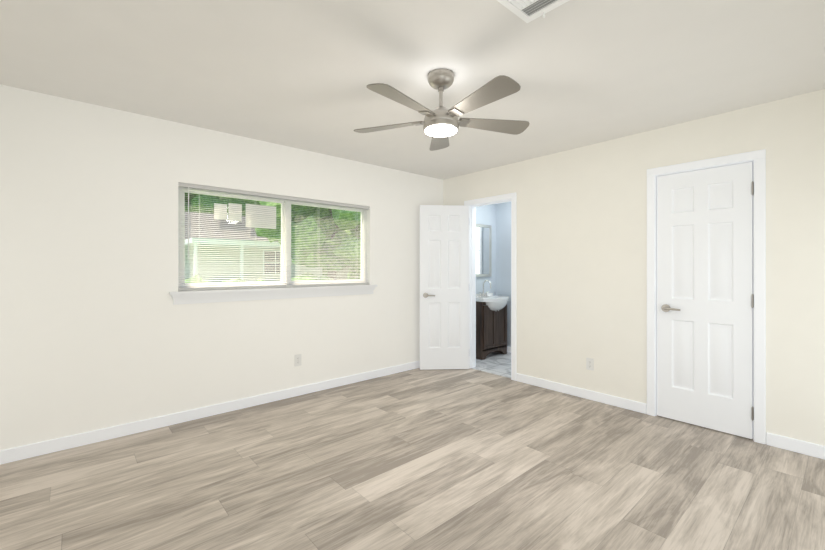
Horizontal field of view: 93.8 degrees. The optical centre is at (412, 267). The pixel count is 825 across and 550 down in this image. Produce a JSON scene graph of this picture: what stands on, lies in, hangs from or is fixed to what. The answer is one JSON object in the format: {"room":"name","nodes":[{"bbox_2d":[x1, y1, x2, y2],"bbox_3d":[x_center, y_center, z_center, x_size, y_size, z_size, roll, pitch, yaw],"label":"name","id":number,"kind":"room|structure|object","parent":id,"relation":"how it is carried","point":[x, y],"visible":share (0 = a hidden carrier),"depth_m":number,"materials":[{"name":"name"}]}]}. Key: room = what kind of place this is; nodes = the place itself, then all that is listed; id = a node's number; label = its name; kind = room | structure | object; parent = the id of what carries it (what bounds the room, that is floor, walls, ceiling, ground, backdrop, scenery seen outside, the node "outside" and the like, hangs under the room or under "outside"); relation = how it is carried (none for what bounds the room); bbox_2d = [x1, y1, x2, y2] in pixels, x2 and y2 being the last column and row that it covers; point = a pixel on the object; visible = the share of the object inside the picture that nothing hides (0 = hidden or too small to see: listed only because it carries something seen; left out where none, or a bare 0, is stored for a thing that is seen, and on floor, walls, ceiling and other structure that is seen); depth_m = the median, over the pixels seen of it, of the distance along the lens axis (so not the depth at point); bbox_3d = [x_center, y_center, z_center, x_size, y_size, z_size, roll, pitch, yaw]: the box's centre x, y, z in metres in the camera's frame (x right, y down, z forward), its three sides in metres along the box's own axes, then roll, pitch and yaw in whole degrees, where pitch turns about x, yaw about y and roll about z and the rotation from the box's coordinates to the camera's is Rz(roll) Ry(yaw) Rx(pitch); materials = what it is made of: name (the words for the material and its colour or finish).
{"room":"empty bedroom","nodes":[
{"label":"empty bedroom","id":0,"kind":"room"},
{"bbox_2d":[0,84,443,450],"bbox_3d":[-1.332,0.040,3.735,4.750,2.440,0.150,0,0,-41],"label":"wall","id":1,"kind":"structure","parent":0,"point":[98,330],"depth_m":2.98,"materials":[{"name":"beige paint"}]},
{"bbox_2d":[0,361,419,464],"bbox_3d":[-1.276,1.216,3.672,4.510,0.088,0.017,0,0,-41],"label":"baseboard","id":2,"kind":"structure","parent":1,"relation":"attached to","point":[117,431],"depth_m":3.11,"materials":[{"name":"white wood"}]},
{"bbox_2d":[169,182,376,304],"bbox_3d":[-1.218,-0.203,3.788,2.020,0.995,0.182,0,0,-41],"label":"window","id":3,"kind":"structure","parent":1,"relation":"in","point":[264,217],"depth_m":3.65,"materials":[{"name":"plastic"}]},
{"bbox_2d":[295,354,300,365],"bbox_3d":[-1.129,0.910,3.808,0.070,0.114,0.007,0,0,-41],"label":"electrical outlet","id":4,"kind":"object","parent":1,"relation":"attached to","point":[297,359],"visible":1,"depth_m":3.81,"materials":[{"name":"plastic"}]},
{"bbox_2d":[0,352,824,549],"bbox_3d":[0.431,1.288,2.608,5.910,0.065,4.170,0,0,-41],"label":"floor","id":5,"kind":"structure","parent":0,"point":[448,459],"depth_m":2.29,"materials":[{"name":"beige laminate"}]},
{"bbox_2d":[476,280,508,359],"bbox_3d":[1.125,0.715,5.492,0.600,1.090,0.441,0,0,-41],"label":"bathroom vanity","id":6,"kind":"object","parent":5,"relation":"on","point":[491,322],"visible":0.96,"depth_m":5.35,"materials":[{"name":"wood"}]},
{"bbox_2d":[0,0,824,179],"bbox_3d":[0.431,-1.240,2.608,5.910,0.120,4.170,0,0,-41],"label":"ceiling","id":7,"kind":"structure","parent":0,"point":[300,74],"depth_m":2.24,"materials":[{"name":"paint"}]},
{"bbox_2d":[354,68,529,150],"bbox_3d":[0.174,-1.001,2.332,1.123,0.358,1.120,0,0,-41],"label":"ceiling fan","id":8,"kind":"object","parent":7,"relation":"hanging from","point":[440,123],"visible":1,"depth_m":2.28,"materials":[{"name":"silver metal"}]},
{"bbox_2d":[497,0,568,22],"bbox_3d":[0.550,-1.162,1.608,0.310,0.036,0.360,0,0,-41],"label":"ceiling vent","id":9,"kind":"object","parent":7,"relation":"in","point":[527,11],"visible":1,"depth_m":1.73,"materials":[{"name":"metal"}]},
{"bbox_2d":[476,202,510,346],"bbox_3d":[0.989,0.040,4.696,0.004,2.440,1.770,0,0,-41],"label":"wall","id":10,"kind":"structure","parent":0,"point":[497,217],"depth_m":4.62,"materials":[{"name":"white paint"}]},
{"bbox_2d":[476,224,491,276],"bbox_3d":[0.987,-0.255,5.649,0.520,0.770,0.029,0,0,-41],"label":"bathroom mirror","id":11,"kind":"object","parent":10,"relation":"attached to","point":[483,250],"visible":0.6,"depth_m":5.69,"materials":[{"name":"silver metal"}]},
{"bbox_2d":[444,89,824,445],"bbox_3d":[1.734,0.040,3.753,0.120,2.440,3.870,0,0,-41],"label":"wall","id":12,"kind":"structure","parent":0,"point":[581,212],"depth_m":3.42,"materials":[{"name":"beige paint"}]},
{"bbox_2d":[420,205,468,369],"bbox_3d":[0.395,0.238,4.786,0.514,2.023,0.413,0,0,-41],"label":"door","id":13,"kind":"structure","parent":12,"relation":"in","point":[444,286],"depth_m":4.76,"materials":[{"name":"white wood"}]},
{"bbox_2d":[516,373,646,413],"bbox_3d":[1.589,1.216,3.817,0.013,0.088,1.299,0,0,-41],"label":"baseboard","id":14,"kind":"structure","parent":12,"relation":"attached to","point":[632,405],"depth_m":3.72,"materials":[{"name":"white wood"}]},
{"bbox_2d":[586,358,593,370],"bbox_3d":[1.700,0.920,3.696,0.007,0.114,0.070,0,0,-41],"label":"electrical outlet","id":15,"kind":"object","parent":12,"relation":"attached to","point":[589,363],"visible":1,"depth_m":3.69,"materials":[{"name":"plastic"}]},
{"bbox_2d":[657,162,753,438],"bbox_3d":[2.269,0.237,3.033,0.100,2.025,0.622,0,0,-41],"label":"closet door","id":16,"kind":"structure","parent":12,"relation":"in","point":[705,300],"depth_m":3.02,"materials":[{"name":"white wood"}]},
{"bbox_2d":[766,432,824,459],"bbox_3d":[2.741,1.216,2.503,0.017,0.088,0.662,0,0,-41],"label":"baseboard","id":17,"kind":"structure","parent":12,"relation":"attached to","point":[799,446],"depth_m":2.63,"materials":[{"name":"white wood"}]},
{"label":"outside","id":18,"kind":"structure","parent":0,"visible":0},
{"bbox_3d":[-14.975,1.430,31.682,100.000,0.100,59.849,0,0,-41],"label":"ground","id":19,"kind":"structure","parent":18,"visible":0},
{"bbox_2d":[185,193,259,216],"bbox_3d":[-14.586,-4.751,26.528,10.374,12.266,10.849,0,0,-41],"label":"tree","id":20,"kind":"object","parent":19,"relation":"on","point":[202,199],"depth_m":23.27,"materials":[{"name":"green plant"}]},
{"bbox_2d":[185,211,321,281],"bbox_3d":[-8.357,-0.555,17.330,8.900,3.870,7.050,0,0,-41],"label":"house","id":21,"kind":"structure","parent":19,"relation":"on","point":[222,249],"depth_m":16.06,"materials":[{"name":"white"}]},
{"bbox_2d":[185,272,331,282],"bbox_3d":[-4.032,0.973,9.743,4.183,1.738,3.964,0,0,-41],"label":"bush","id":22,"kind":"object","parent":19,"relation":"on","point":[192,280],"depth_m":9.13,"materials":[{"name":"plant"}]},
{"bbox_2d":[255,201,360,279],"bbox_3d":[-2.441,-1.891,12.557,5.702,6.549,5.981,0,0,-41],"label":"tree","id":23,"kind":"object","parent":19,"relation":"on","point":[340,233],"depth_m":10.43,"materials":[{"name":"green plant"}]},
{"bbox_2d":[336,266,350,279],"bbox_3d":[0.932,0.423,22.409,12.460,1.915,0.060,0,0,-41],"label":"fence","id":24,"kind":"object","parent":19,"relation":"on","point":[342,274],"depth_m":18.59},
{"bbox_2d":[347,268,360,278],"bbox_3d":[-1.170,-2.037,15.556,4.023,6.836,4.223,0,0,-41],"label":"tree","id":25,"kind":"object","parent":19,"relation":"on","point":[354,274],"depth_m":14.79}
]}

